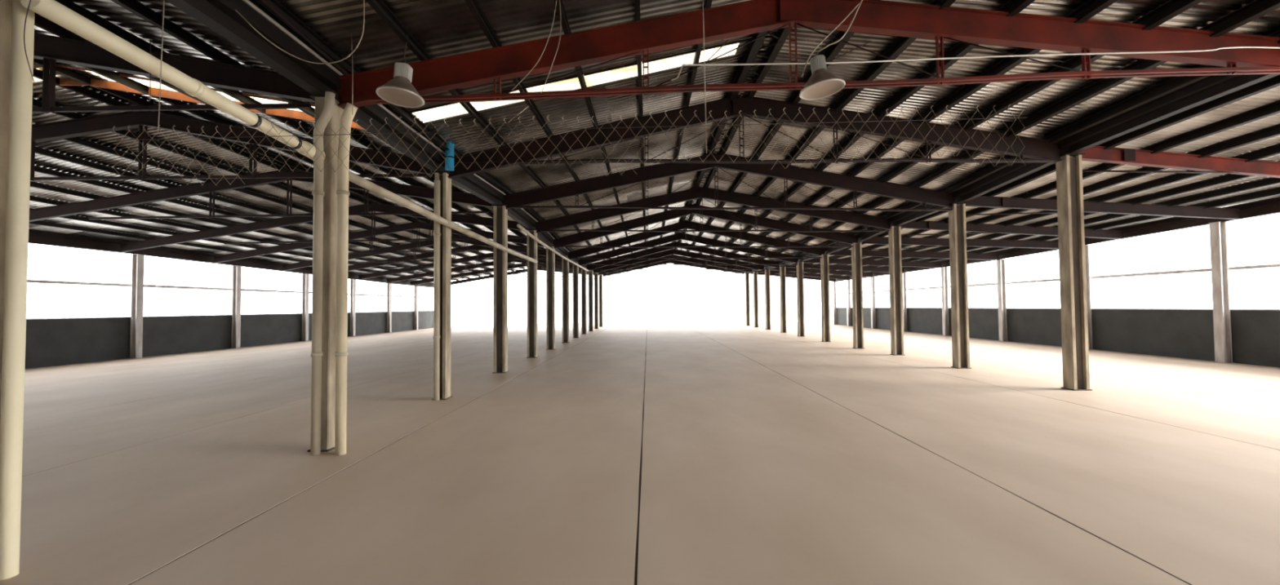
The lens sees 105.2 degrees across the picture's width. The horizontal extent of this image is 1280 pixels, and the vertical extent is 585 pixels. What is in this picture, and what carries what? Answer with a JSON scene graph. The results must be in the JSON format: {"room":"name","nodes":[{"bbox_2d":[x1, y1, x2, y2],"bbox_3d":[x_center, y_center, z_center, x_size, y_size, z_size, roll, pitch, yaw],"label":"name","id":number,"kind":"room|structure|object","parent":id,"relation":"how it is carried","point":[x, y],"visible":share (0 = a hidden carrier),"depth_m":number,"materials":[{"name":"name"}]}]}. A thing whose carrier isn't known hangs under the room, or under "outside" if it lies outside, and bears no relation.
{"room":"empty warehouse","nodes":[
{"label":"empty warehouse","id":0,"kind":"room"},
{"bbox_2d":[23,0,35,82],"bbox_3d":[-3.321,-1.388,2.673,0.039,0.471,0.047,-1,-2,1],"label":"cable loop","id":1,"kind":"object","parent":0,"point":[29,0],"visible":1,"depth_m":2.66,"materials":[{"name":"grey"}]},
{"bbox_2d":[25,280,433,368],"bbox_3d":[-17.272,1.017,18.385,0.110,2.515,43.746,-1,-2,1],"label":"wall","id":2,"kind":"structure","parent":0,"point":[49,342],"depth_m":17.86,"materials":[{"name":"grey concrete"}]},
{"bbox_2d":[112,104,1027,186],"bbox_3d":[-0.501,-0.975,3.237,6.079,0.474,0.052,-1,-2,1],"label":"chain link mesh","id":3,"kind":"object","parent":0,"point":[1018,117],"visible":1,"depth_m":3.24,"materials":[{"name":"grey metal"}]},
{"bbox_2d":[0,322,1279,584],"bbox_3d":[-0.776,2.352,20.656,33.750,0.300,49.800,-1,-2,1],"label":"floor","id":4,"kind":"structure","parent":0,"point":[681,454],"depth_m":4.84,"materials":[{"name":"grey concrete"}]},
{"bbox_2d":[0,0,12,418],"bbox_3d":[-4.056,-0.312,2.996,0.280,4.065,0.300,-1,-2,1],"label":"steel column","id":5,"kind":"structure","parent":4,"relation":"on","point":[6,6],"depth_m":3.04,"materials":[{"name":"metal"}]},
{"bbox_2d":[0,0,35,580],"bbox_3d":[-3.847,-0.281,3.022,0.088,4.000,0.088,-1,-2,1],"label":"pipe","id":6,"kind":"object","parent":4,"relation":"on","point":[15,308],"visible":1,"depth_m":2.99,"materials":[{"name":"beige plastic"}]},
{"bbox_2d":[129,254,145,358],"bbox_3d":[-17.134,0.463,16.672,0.220,3.522,0.280,-1,-2,1],"label":"post","id":7,"kind":"object","parent":4,"relation":"on","point":[137,260],"visible":1,"depth_m":16.63,"materials":[{"name":"grey metal"}]},
{"bbox_2d":[230,266,241,348],"bbox_3d":[-17.069,0.606,20.699,0.220,3.467,0.280,-1,-2,1],"label":"post","id":8,"kind":"object","parent":4,"relation":"on","point":[237,270],"visible":1,"depth_m":20.66,"materials":[{"name":"grey metal"}]},
{"bbox_2d":[301,273,309,341],"bbox_3d":[-17.001,0.753,24.866,0.220,3.412,0.280,-1,-2,1],"label":"post","id":9,"kind":"object","parent":4,"relation":"on","point":[305,277],"visible":1,"depth_m":24.83,"materials":[{"name":"grey metal"}]},
{"bbox_2d":[310,91,335,455],"bbox_3d":[-3.536,-0.225,5.436,0.261,4.021,0.134,-1,-2,19],"label":"pipe","id":10,"kind":"object","parent":4,"relation":"on","point":[326,116],"visible":0.92,"depth_m":5.43,"materials":[{"name":"plastic"}]},
{"bbox_2d":[306,94,343,452],"bbox_3d":[-3.632,-0.238,5.699,0.280,4.064,0.300,-1,-2,1],"label":"steel column","id":11,"kind":"structure","parent":4,"relation":"on","point":[330,176],"depth_m":5.60,"materials":[{"name":"metal"}]},
{"bbox_2d":[20,0,325,159],"bbox_3d":[-3.699,-1.670,4.295,0.165,0.281,2.657,-1,-2,1],"label":"pipe","id":12,"kind":"object","parent":11,"relation":"attached to","point":[52,11],"visible":0.86,"depth_m":3.67,"materials":[{"name":"beige plastic"}]},
{"bbox_2d":[297,141,325,159],"bbox_3d":[-3.684,-1.578,5.492,0.154,0.165,0.259,-1,-2,1],"label":"socket","id":13,"kind":"object","parent":12,"relation":"attached to","point":[311,151],"depth_m":5.39,"materials":[{"name":"beige plastic"}]},
{"bbox_2d":[337,0,1279,109],"bbox_3d":[2.142,-2.883,5.810,11.453,1.324,0.132,0,-2,0],"label":"roof truss","id":14,"kind":"object","parent":11,"relation":"on","point":[969,26],"visible":0.96,"depth_m":5.80,"materials":[{"name":"red metal"}]},
{"bbox_2d":[508,105,528,122],"bbox_3d":[-1.408,-2.074,5.686,0.248,0.203,0.011,-1,-2,1],"label":"rod","id":15,"kind":"object","parent":14,"relation":"hanging from","point":[528,105],"visible":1,"depth_m":5.68,"materials":[{"name":"silver metal"}]},
{"bbox_2d":[334,102,357,455],"bbox_3d":[-3.270,-0.169,5.448,0.241,3.907,0.130,-1,-2,14],"label":"pipe","id":16,"kind":"object","parent":4,"relation":"on","point":[341,353],"visible":0.98,"depth_m":5.42,"materials":[{"name":"plastic"}]},
{"bbox_2d":[350,279,355,336],"bbox_3d":[-16.936,0.894,28.863,0.220,3.359,0.280,-1,-2,1],"label":"post","id":17,"kind":"object","parent":4,"relation":"on","point":[353,282],"visible":0.98,"depth_m":28.83,"materials":[{"name":"grey metal"}]},
{"bbox_2d":[386,283,391,333],"bbox_3d":[-16.870,1.038,32.930,0.220,3.305,0.280,-1,-2,1],"label":"post","id":18,"kind":"object","parent":4,"relation":"on","point":[388,285],"visible":1,"depth_m":32.91,"materials":[{"name":"grey metal"}]},
{"bbox_2d":[413,285,417,329],"bbox_3d":[-16.808,1.155,36.758,0.220,3.290,0.280,-1,-2,1],"label":"post","id":19,"kind":"object","parent":4,"relation":"on","point":[415,293],"visible":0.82,"depth_m":36.72,"materials":[{"name":"grey metal"}]},
{"bbox_2d":[432,179,440,400],"bbox_3d":[-3.554,-0.049,8.563,0.120,3.850,0.120,-1,-2,1],"label":"pipe","id":20,"kind":"object","parent":4,"relation":"on","point":[436,337],"visible":1,"depth_m":8.53,"materials":[{"name":"plastic"}]},
{"bbox_2d":[431,171,452,399],"bbox_3d":[-3.523,-0.131,8.745,0.280,4.025,0.300,-1,-2,1],"label":"steel column","id":21,"kind":"structure","parent":4,"relation":"on","point":[445,182],"depth_m":8.68,"materials":[{"name":"metal"}]},
{"bbox_2d":[491,204,508,373],"bbox_3d":[-3.468,-0.092,12.175,0.360,4.144,0.300,-1,-2,1],"label":"steel column","id":22,"kind":"structure","parent":4,"relation":"on","point":[500,213],"depth_m":12.10,"materials":[{"name":"metal"}]},
{"bbox_2d":[348,171,537,263],"bbox_3d":[-3.359,-1.206,10.715,0.304,0.357,9.361,-1,-2,2],"label":"pipe","id":23,"kind":"object","parent":22,"relation":"attached to","point":[353,178],"visible":0.9,"depth_m":7.69,"materials":[{"name":"plastic"}]},
{"bbox_2d":[525,229,537,358],"bbox_3d":[-3.470,0.034,15.764,0.360,4.099,0.300,-1,-2,1],"label":"steel column","id":24,"kind":"structure","parent":4,"relation":"on","point":[532,335],"depth_m":15.68,"materials":[{"name":"metal"}]},
{"bbox_2d":[516,224,588,271],"bbox_3d":[-3.166,-1.518,20.955,0.125,0.252,15.303,-1,-2,1],"label":"pipe","id":25,"kind":"object","parent":24,"relation":"attached to","point":[519,226],"visible":1,"depth_m":16.55,"materials":[{"name":"plastic"}]},
{"bbox_2d":[546,245,555,350],"bbox_3d":[-3.402,0.201,18.659,0.360,3.930,0.300,-1,-2,1],"label":"steel column","id":26,"kind":"structure","parent":4,"relation":"on","point":[550,255],"depth_m":18.58,"materials":[{"name":"metal"}]},
{"bbox_2d":[560,257,569,342],"bbox_3d":[-3.365,0.354,22.156,0.360,3.825,0.300,-1,-2,1],"label":"steel column","id":27,"kind":"structure","parent":4,"relation":"on","point":[565,264],"depth_m":22.08,"materials":[{"name":"metal"}]},
{"bbox_2d":[572,264,578,337],"bbox_3d":[-3.342,0.445,25.455,0.360,3.834,0.300,-1,-2,1],"label":"steel column","id":28,"kind":"structure","parent":4,"relation":"on","point":[575,268],"depth_m":25.38,"materials":[{"name":"metal"}]},
{"bbox_2d":[581,269,586,334],"bbox_3d":[-3.316,0.541,28.954,0.360,3.842,0.300,-1,-2,1],"label":"steel column","id":29,"kind":"structure","parent":4,"relation":"on","point":[584,295],"depth_m":28.88,"materials":[{"name":"metal"}]},
{"bbox_2d":[587,271,593,331],"bbox_3d":[-3.259,0.600,32.453,0.360,3.925,0.300,-1,-2,1],"label":"steel column","id":30,"kind":"structure","parent":4,"relation":"on","point":[590,273],"depth_m":32.38,"materials":[{"name":"metal"}]},
{"bbox_2d":[593,273,598,328],"bbox_3d":[-3.205,0.640,35.853,0.360,4.038,0.300,-1,-2,1],"label":"steel column","id":31,"kind":"structure","parent":4,"relation":"on","point":[596,275],"depth_m":35.77,"materials":[{"name":"metal"}]},
{"bbox_2d":[599,275,603,327],"bbox_3d":[-3.149,0.696,39.352,0.360,4.128,0.300,-1,-2,1],"label":"steel column","id":32,"kind":"structure","parent":4,"relation":"on","point":[601,325],"depth_m":39.27,"materials":[{"name":"metal"}]},
{"bbox_2d":[602,259,744,276],"bbox_3d":[2.683,-2.015,39.332,11.450,1.381,0.128,-1,-2,1],"label":"roof truss","id":33,"kind":"object","parent":32,"relation":"on","point":[671,261],"visible":0.66,"depth_m":39.31,"materials":[{"name":"black metal"}]},
{"bbox_2d":[451,321,821,325],"bbox_3d":[-0.372,3.055,45.693,34.550,0.370,0.300,-1,-2,1],"label":"trim","id":34,"kind":"structure","parent":4,"relation":"attached to","point":[804,322],"depth_m":45.54,"materials":[{"name":"white"}]},
{"bbox_2d":[745,273,750,325],"bbox_3d":[8.609,0.542,39.167,0.360,4.228,0.300,-1,-2,1],"label":"concrete column","id":35,"kind":"structure","parent":4,"relation":"on","point":[747,275],"depth_m":39.09,"materials":[{"name":"concrete"}]},
{"bbox_2d":[749,271,835,281],"bbox_3d":[12.114,-1.317,39.156,7.057,0.991,0.135,-1,-2,1],"label":"frame","id":36,"kind":"object","parent":35,"relation":"attached to","point":[758,273],"visible":0.35,"depth_m":39.13,"materials":[{"name":"black metal"}]},
{"bbox_2d":[753,271,758,327],"bbox_3d":[8.561,0.494,36.167,0.360,4.152,0.300,-1,-2,1],"label":"concrete column","id":37,"kind":"structure","parent":4,"relation":"on","point":[755,273],"depth_m":36.09,"materials":[{"name":"concrete"}]},
{"bbox_2d":[758,269,849,279],"bbox_3d":[12.070,-1.363,36.309,7.060,0.915,0.139,0,-2,-2],"label":"frame","id":38,"kind":"object","parent":37,"relation":"attached to","point":[815,275],"visible":0.57,"depth_m":36.32,"materials":[{"name":"black metal"}]},
{"bbox_2d":[764,269,770,329],"bbox_3d":[8.503,0.453,32.567,0.360,4.027,0.300,-1,-2,1],"label":"concrete column","id":39,"kind":"structure","parent":4,"relation":"on","point":[767,293],"depth_m":32.49,"materials":[{"name":"concrete"}]},
{"bbox_2d":[767,266,872,276],"bbox_3d":[12.014,-1.407,32.648,7.052,0.791,0.138,0,-2,-1],"label":"frame","id":40,"kind":"object","parent":39,"relation":"attached to","point":[789,269],"visible":0.59,"depth_m":32.64,"materials":[{"name":"black metal"}]},
{"bbox_2d":[779,266,786,333],"bbox_3d":[8.412,0.411,28.768,0.360,3.894,0.300,-1,-2,1],"label":"concrete column","id":41,"kind":"structure","parent":4,"relation":"on","point":[782,268],"depth_m":28.69,"materials":[{"name":"concrete"}]},
{"bbox_2d":[785,263,903,272],"bbox_3d":[11.954,-1.453,28.757,7.045,0.658,0.135,-1,-2,1],"label":"frame","id":42,"kind":"object","parent":41,"relation":"attached to","point":[805,265],"visible":0.65,"depth_m":28.75,"materials":[{"name":"black metal"}]},
{"bbox_2d":[796,261,804,337],"bbox_3d":[8.254,0.331,25.171,0.360,3.849,0.300,-1,-2,1],"label":"concrete column","id":43,"kind":"structure","parent":4,"relation":"on","point":[800,285],"depth_m":25.09,"materials":[{"name":"concrete"}]},
{"bbox_2d":[577,232,798,265],"bbox_3d":[2.459,-2.238,25.384,11.450,1.763,0.129,-1,-2,1],"label":"roof truss","id":44,"kind":"object","parent":43,"relation":"on","point":[664,240],"visible":0.92,"depth_m":25.37,"materials":[{"name":"brown metal"}]},
{"bbox_2d":[820,253,830,342],"bbox_3d":[8.093,0.235,21.374,0.360,3.825,0.300,-1,-2,1],"label":"concrete column","id":45,"kind":"structure","parent":4,"relation":"on","point":[824,271],"depth_m":21.30,"materials":[{"name":"concrete"}]},
{"bbox_2d":[567,220,825,259],"bbox_3d":[2.401,-2.334,21.832,11.465,1.782,0.136,-1,-2,4],"label":"roof truss","id":46,"kind":"object","parent":45,"relation":"on","point":[748,237],"visible":0.96,"depth_m":21.81,"materials":[{"name":"brown metal"}]},
{"bbox_2d":[832,282,836,324],"bbox_3d":[15.792,0.879,39.741,0.220,3.467,0.280,-1,-2,1],"label":"post","id":47,"kind":"object","parent":4,"relation":"on","point":[834,309],"visible":0.97,"depth_m":39.70,"materials":[{"name":"grey metal"}]},
{"bbox_2d":[845,280,851,326],"bbox_3d":[15.747,0.797,36.943,0.220,3.470,0.280,-1,-2,1],"label":"post","id":48,"kind":"object","parent":4,"relation":"on","point":[848,288],"visible":1,"depth_m":36.91,"materials":[{"name":"grey metal"}]},
{"bbox_2d":[851,242,863,349],"bbox_3d":[7.988,0.104,17.978,0.360,3.893,0.300,-1,-2,1],"label":"concrete column","id":49,"kind":"structure","parent":4,"relation":"on","point":[856,250],"depth_m":17.90,"materials":[{"name":"concrete"}]},
{"bbox_2d":[870,276,875,328],"bbox_3d":[15.682,0.680,32.945,0.220,3.474,0.280,-1,-2,1],"label":"post","id":50,"kind":"object","parent":4,"relation":"on","point":[872,278],"visible":1,"depth_m":32.92,"materials":[{"name":"grey metal"}]},
{"bbox_2d":[888,225,903,355],"bbox_3d":[8.148,-0.067,15.579,0.360,4.095,0.300,-1,-2,1],"label":"concrete column","id":51,"kind":"structure","parent":4,"relation":"on","point":[895,233],"depth_m":15.51,"materials":[{"name":"concrete"}]},
{"bbox_2d":[902,272,907,331],"bbox_3d":[15.618,0.564,28.947,0.220,3.477,0.280,-1,-2,1],"label":"post","id":52,"kind":"object","parent":4,"relation":"on","point":[904,274],"visible":0.74,"depth_m":28.90,"materials":[{"name":"grey metal"}]},
{"bbox_2d":[941,266,949,335],"bbox_3d":[15.553,0.446,24.950,0.220,3.484,0.280,-1,-2,1],"label":"post","id":53,"kind":"object","parent":4,"relation":"on","point":[944,294],"visible":1,"depth_m":24.92,"materials":[{"name":"grey metal"}]},
{"bbox_2d":[948,202,971,368],"bbox_3d":[8.025,-0.175,12.312,0.360,4.125,0.300,-1,-2,1],"label":"concrete column","id":54,"kind":"structure","parent":4,"relation":"on","point":[957,217],"depth_m":12.24,"materials":[{"name":"concrete"}]},
{"bbox_2d":[996,259,1007,341],"bbox_3d":[15.488,0.327,20.932,0.220,3.491,0.280,-1,-2,1],"label":"post","id":55,"kind":"object","parent":4,"relation":"on","point":[1001,267],"visible":0.99,"depth_m":20.89,"materials":[{"name":"grey metal"}]},
{"bbox_2d":[1055,153,1092,391],"bbox_3d":[8.073,-0.387,9.136,0.360,4.365,0.300,-1,-2,1],"label":"concrete column","id":56,"kind":"structure","parent":4,"relation":"on","point":[1069,188],"depth_m":9.07,"materials":[{"name":"concrete"}]},
{"bbox_2d":[445,94,1062,178],"bbox_3d":[2.194,-2.859,9.008,11.464,1.526,0.136,0,-2,-2],"label":"roof truss","id":57,"kind":"object","parent":56,"relation":"on","point":[1040,150],"visible":0.93,"depth_m":9.00,"materials":[{"name":"black metal"}]},
{"bbox_2d":[1084,244,1093,349],"bbox_3d":[15.423,0.160,16.956,0.220,3.597,0.280,-1,-2,1],"label":"post","id":58,"kind":"object","parent":4,"relation":"on","point":[1086,246],"visible":0.29,"depth_m":16.89,"materials":[{"name":"grey metal"}]},
{"bbox_2d":[1208,222,1234,363],"bbox_3d":[15.358,-0.011,12.939,0.220,3.709,0.280,-1,-2,1],"label":"post","id":59,"kind":"object","parent":4,"relation":"on","point":[1218,230],"visible":1,"depth_m":12.90,"materials":[{"name":"grey metal"}]},
{"bbox_2d":[28,0,1279,284],"bbox_3d":[-0.860,-2.471,18.079,33.050,2.113,43.948,-1,-2,1],"label":"ceiling","id":60,"kind":"structure","parent":0,"point":[1224,116],"depth_m":8.33,"materials":[{"name":"metal"}]},
{"bbox_2d":[149,36,151,101],"bbox_3d":[-5.467,-2.499,5.463,0.020,0.731,0.008,-1,-2,1],"label":"hanging wire","id":61,"kind":"object","parent":60,"relation":"hanging from","point":[150,37],"visible":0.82,"depth_m":5.46,"materials":[{"name":"grey metal"}]},
{"bbox_2d":[157,0,164,132],"bbox_3d":[-3.268,-1.910,3.349,0.030,1.633,0.006,-1,-2,1],"label":"hanging wire","id":62,"kind":"object","parent":60,"relation":"hanging from","point":[163,0],"visible":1,"depth_m":3.34,"materials":[{"name":"beige"}]},
{"bbox_2d":[31,33,315,113],"bbox_3d":[-10.483,-2.491,5.716,13.404,1.586,0.110,0,-2,0],"label":"frame","id":63,"kind":"object","parent":60,"relation":"attached to","point":[52,50],"visible":0.73,"depth_m":5.74,"materials":[{"name":"black metal"}]},
{"bbox_2d":[30,111,431,181],"bbox_3d":[-10.437,-2.409,8.589,13.416,1.599,0.110,0,-2,-2],"label":"frame","id":64,"kind":"object","parent":60,"relation":"attached to","point":[100,124],"visible":0.75,"depth_m":8.66,"materials":[{"name":"black metal"}]},
{"bbox_2d":[28,233,433,288],"bbox_3d":[-17.123,-1.331,18.324,0.100,0.648,43.901,-1,-2,1],"label":"beam","id":65,"kind":"structure","parent":60,"relation":"attached to","point":[33,238],"depth_m":17.67,"materials":[{"name":"brown metal"}]},
{"bbox_2d":[29,168,492,222],"bbox_3d":[-10.379,-2.278,12.163,13.405,1.563,0.110,0,-2,-1],"label":"frame","id":66,"kind":"object","parent":60,"relation":"attached to","point":[209,187],"visible":0.79,"depth_m":12.15,"materials":[{"name":"black metal"}]},
{"bbox_2d":[235,0,364,64],"bbox_3d":[-3.047,-2.311,4.268,1.302,0.656,0.010,-1,-2,1],"label":"cable loop","id":67,"kind":"object","parent":60,"relation":"hanging from","point":[353,51],"visible":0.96,"depth_m":4.26,"materials":[{"name":"silver metal"}]},
{"bbox_2d":[258,0,348,75],"bbox_3d":[-3.227,-2.453,4.725,0.025,0.216,1.114,-1,-2,8],"label":"rod","id":68,"kind":"object","parent":60,"relation":"attached to","point":[263,2],"visible":1,"depth_m":4.67,"materials":[{"name":"metal"}]},
{"bbox_2d":[119,203,527,252],"bbox_3d":[-10.317,-2.133,15.936,13.400,1.515,0.110,-1,-2,1],"label":"frame","id":69,"kind":"object","parent":60,"relation":"attached to","point":[373,207],"visible":0.74,"depth_m":15.94,"materials":[{"name":"black metal"}]},
{"bbox_2d":[351,33,353,115],"bbox_3d":[-3.011,-2.286,5.117,0.026,0.864,0.008,-1,-2,1],"label":"wire","id":70,"kind":"object","parent":60,"relation":"hanging from","point":[351,33],"visible":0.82,"depth_m":5.12,"materials":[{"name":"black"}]},
{"bbox_2d":[213,221,545,263],"bbox_3d":[-10.265,-1.994,19.125,13.412,1.508,0.110,-1,-2,3],"label":"frame","id":71,"kind":"object","parent":60,"relation":"attached to","point":[413,225],"visible":0.7,"depth_m":19.12,"materials":[{"name":"brown metal"}]},
{"bbox_2d":[375,58,424,108],"bbox_3d":[-2.572,-2.295,5.260,0.470,0.463,0.470,-1,-2,14],"label":"lamp","id":72,"kind":"object","parent":60,"relation":"hanging from","point":[400,91],"visible":1,"depth_m":5.21,"materials":[{"name":"metal"}]},
{"bbox_2d":[403,35,408,58],"bbox_3d":[-2.549,-2.672,5.321,0.011,0.316,0.111,0,-2,-5],"label":"cable","id":73,"kind":"object","parent":60,"relation":"hanging from","point":[406,35],"visible":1,"depth_m":5.31,"materials":[{"name":"grey plastic"}]},
{"bbox_2d":[281,235,561,271],"bbox_3d":[-10.208,-1.852,22.680,13.418,1.525,0.110,-1,-2,4],"label":"frame","id":74,"kind":"object","parent":60,"relation":"attached to","point":[427,242],"visible":0.66,"depth_m":22.69,"materials":[{"name":"brown metal"}]},
{"bbox_2d":[444,142,454,171],"bbox_3d":[-3.325,-2.407,8.547,0.162,0.540,0.162,-1,-2,1],"label":"pipe","id":75,"kind":"object","parent":60,"relation":"attached to","point":[450,159],"visible":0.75,"depth_m":8.49,"materials":[{"name":"blue plastic"}]},
{"bbox_2d":[347,244,573,271],"bbox_3d":[-10.159,-1.740,25.686,13.400,1.545,0.110,-1,-2,1],"label":"frame","id":76,"kind":"object","parent":60,"relation":"attached to","point":[428,255],"visible":0.4,"depth_m":25.70,"materials":[{"name":"brown metal"}]},
{"bbox_2d":[358,253,582,279],"bbox_3d":[-10.103,-1.611,29.125,13.400,1.572,0.110,-1,-2,1],"label":"frame","id":77,"kind":"object","parent":60,"relation":"attached to","point":[490,255],"visible":0.44,"depth_m":29.13,"materials":[{"name":"black metal"}]},
{"bbox_2d":[386,258,587,283],"bbox_3d":[-10.049,-1.487,32.447,13.404,1.596,0.110,0,-2,-1],"label":"frame","id":78,"kind":"object","parent":60,"relation":"attached to","point":[463,268],"visible":0.56,"depth_m":32.42,"materials":[{"name":"black metal"}]},
{"bbox_2d":[409,263,593,285],"bbox_3d":[-9.996,-1.375,35.728,13.412,1.599,0.110,0,-2,-2],"label":"frame","id":79,"kind":"object","parent":60,"relation":"attached to","point":[429,280],"visible":0.41,"depth_m":35.66,"materials":[{"name":"black metal"}]},
{"bbox_2d":[451,267,599,284],"bbox_3d":[-9.935,-1.251,39.518,13.400,1.593,0.110,-1,-2,1],"label":"frame","id":80,"kind":"object","parent":60,"relation":"attached to","point":[468,280],"visible":0.41,"depth_m":39.53,"materials":[{"name":"black metal"}]},
{"bbox_2d":[511,0,556,90],"bbox_3d":[-1.039,-2.492,4.841,0.456,0.994,0.008,-1,-2,1],"label":"cable","id":81,"kind":"object","parent":60,"relation":"hanging from","point":[556,0],"visible":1,"depth_m":4.83,"materials":[{"name":"silver metal"}]},
{"bbox_2d":[541,0,560,93],"bbox_3d":[-0.888,-2.503,4.889,0.203,1.038,0.008,-1,-2,1],"label":"cable","id":82,"kind":"object","parent":60,"relation":"hanging from","point":[559,0],"visible":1,"depth_m":4.88,"materials":[{"name":"silver metal"}]},
{"bbox_2d":[598,254,752,275],"bbox_3d":[2.631,-2.067,36.079,11.461,1.470,0.135,0,-2,-2],"label":"roof truss","id":83,"kind":"object","parent":60,"relation":"attached to","point":[655,260],"visible":0.74,"depth_m":36.09,"materials":[{"name":"brown metal"}]},
{"bbox_2d":[593,248,764,273],"bbox_3d":[2.575,-2.114,32.581,11.454,1.584,0.132,0,-2,-1],"label":"roof truss","id":84,"kind":"object","parent":60,"relation":"attached to","point":[728,261],"visible":0.87,"depth_m":32.57,"materials":[{"name":"brown metal"}]},
{"bbox_2d":[586,241,779,270],"bbox_3d":[2.516,-2.159,28.933,11.450,1.711,0.128,-1,-2,1],"label":"roof truss","id":85,"kind":"object","parent":60,"relation":"attached to","point":[710,251],"visible":0.73,"depth_m":28.92,"materials":[{"name":"brown metal"}]},
{"bbox_2d":[702,0,706,153],"bbox_3d":[0.409,-2.171,3.277,0.049,2.494,0.006,-1,-2,1],"label":"hanging wire","id":86,"kind":"object","parent":60,"relation":"hanging from","point":[703,0],"visible":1,"depth_m":3.25,"materials":[{"name":"beige"}]},
{"bbox_2d":[552,204,858,248],"bbox_3d":[2.345,-2.470,18.386,11.461,1.715,0.135,-1,-2,3],"label":"roof truss","id":87,"kind":"object","parent":60,"relation":"attached to","point":[563,242],"visible":0.95,"depth_m":18.37,"materials":[{"name":"black metal"}]},
{"bbox_2d":[534,186,890,233],"bbox_3d":[2.302,-2.648,15.743,11.450,1.519,0.128,-1,-2,1],"label":"roof truss","id":88,"kind":"object","parent":60,"relation":"attached to","point":[548,225],"visible":0.96,"depth_m":15.73,"materials":[{"name":"black metal"}]},
{"bbox_2d":[706,40,728,61],"bbox_3d":[1.288,-3.630,6.988,0.673,0.665,0.014,-1,-2,1],"label":"cable","id":89,"kind":"object","parent":60,"relation":"attached to","point":[727,40],"visible":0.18,"depth_m":6.98,"materials":[{"name":"grey plastic"}]},
{"bbox_2d":[502,152,955,211],"bbox_3d":[2.247,-2.763,12.313,11.454,1.492,0.132,0,-2,-1],"label":"roof truss","id":90,"kind":"object","parent":60,"relation":"attached to","point":[523,199],"visible":0.99,"depth_m":12.30,"materials":[{"name":"black metal"}]},
{"bbox_2d":[800,1,860,77],"bbox_3d":[2.187,-2.889,5.500,0.773,0.945,0.013,-1,-2,1],"label":"cable","id":91,"kind":"object","parent":60,"relation":"attached to","point":[860,2],"visible":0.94,"depth_m":5.50,"materials":[{"name":"silver metal"}]},
{"bbox_2d":[817,0,862,51],"bbox_3d":[2.264,-3.110,5.288,0.681,1.006,0.050,-1,-2,1],"label":"cable","id":92,"kind":"object","parent":60,"relation":"attached to","point":[859,6],"visible":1,"depth_m":5.26,"materials":[{"name":"silver metal"}]},
{"bbox_2d":[799,51,845,100],"bbox_3d":[1.964,-2.385,5.289,0.471,0.470,0.470,1,-2,-44],"label":"lamp","id":93,"kind":"object","parent":92,"relation":"hanging from","point":[822,83],"visible":1,"depth_m":5.24,"materials":[{"name":"metal"}]},
{"bbox_2d":[829,40,871,62],"bbox_3d":[3.276,-3.569,6.954,1.173,0.567,0.014,-1,-2,1],"label":"cable","id":94,"kind":"object","parent":60,"relation":"attached to","point":[870,41],"visible":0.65,"depth_m":6.95,"materials":[{"name":"grey plastic"}]},
{"bbox_2d":[803,258,941,267],"bbox_3d":[11.896,-1.537,25.127,7.043,0.609,0.136,-1,-2,1],"label":"frame","id":95,"kind":"object","parent":60,"relation":"attached to","point":[864,262],"visible":0.59,"depth_m":25.11,"materials":[{"name":"brown metal"}]},
{"bbox_2d":[829,249,999,261],"bbox_3d":[11.833,-1.643,21.172,7.051,0.578,0.140,-1,-2,4],"label":"beam","id":96,"kind":"structure","parent":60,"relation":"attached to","point":[846,252],"depth_m":21.15,"materials":[{"name":"brown metal"}]},
{"bbox_2d":[863,236,1058,250],"bbox_3d":[11.778,-1.817,17.807,7.048,0.558,0.139,-1,-2,3],"label":"beam","id":97,"kind":"structure","parent":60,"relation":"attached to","point":[875,240],"depth_m":17.78,"materials":[{"name":"brown metal"}]},
{"bbox_2d":[683,46,1279,66],"bbox_3d":[4.247,-2.691,5.545,7.522,0.168,0.062,0,-2,0],"label":"cable","id":98,"kind":"object","parent":60,"relation":"attached to","point":[1268,47],"visible":0.95,"depth_m":5.55,"materials":[{"name":"white plastic"}]},
{"bbox_2d":[671,64,683,80],"bbox_3d":[0.420,-2.477,5.518,0.141,0.183,0.014,-1,-2,1],"label":"cable","id":99,"kind":"object","parent":98,"relation":"hanging from","point":[682,64],"visible":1,"depth_m":5.51,"materials":[{"name":"silver metal"}]},
{"bbox_2d":[901,220,1123,239],"bbox_3d":[11.739,-2.014,15.569,7.046,0.695,0.135,-1,-2,1],"label":"beam","id":100,"kind":"structure","parent":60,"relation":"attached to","point":[931,225],"depth_m":15.56,"materials":[{"name":"black metal"}]},
{"bbox_2d":[833,197,1279,282],"bbox_3d":[15.419,-1.855,17.812,0.100,0.746,43.903,-1,-2,1],"label":"beam","id":101,"kind":"structure","parent":60,"relation":"attached to","point":[1274,209],"depth_m":14.64,"materials":[{"name":"black metal"}]},
{"bbox_2d":[963,195,1240,219],"bbox_3d":[11.688,-2.157,12.400,7.047,0.650,0.138,0,-2,-1],"label":"beam","id":102,"kind":"structure","parent":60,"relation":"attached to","point":[981,201],"depth_m":12.39,"materials":[{"name":"black metal"}]},
{"bbox_2d":[1072,146,1279,177],"bbox_3d":[11.633,-2.382,9.302,7.061,0.852,0.140,0,-2,-2],"label":"frame","id":103,"kind":"object","parent":60,"relation":"attached to","point":[1211,164],"visible":0.88,"depth_m":9.25,"materials":[{"name":"red paint"}]},
{"bbox_2d":[835,263,1279,367],"bbox_3d":[15.613,0.726,17.862,0.110,2.515,43.746,-1,-2,1],"label":"wall","id":104,"kind":"structure","parent":0,"point":[1181,333],"depth_m":15.29,"materials":[{"name":"grey concrete"}]},
{"label":"outside","id":105,"kind":"structure","parent":0,"visible":0},
{"bbox_2d":[451,308,1207,324],"bbox_3d":[1.307,4.212,79.901,300.000,0.001,280.000,-1,-2,1],"label":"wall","id":106,"kind":"structure","parent":105,"point":[810,315],"depth_m":89.53,"materials":[{"name":"white"}]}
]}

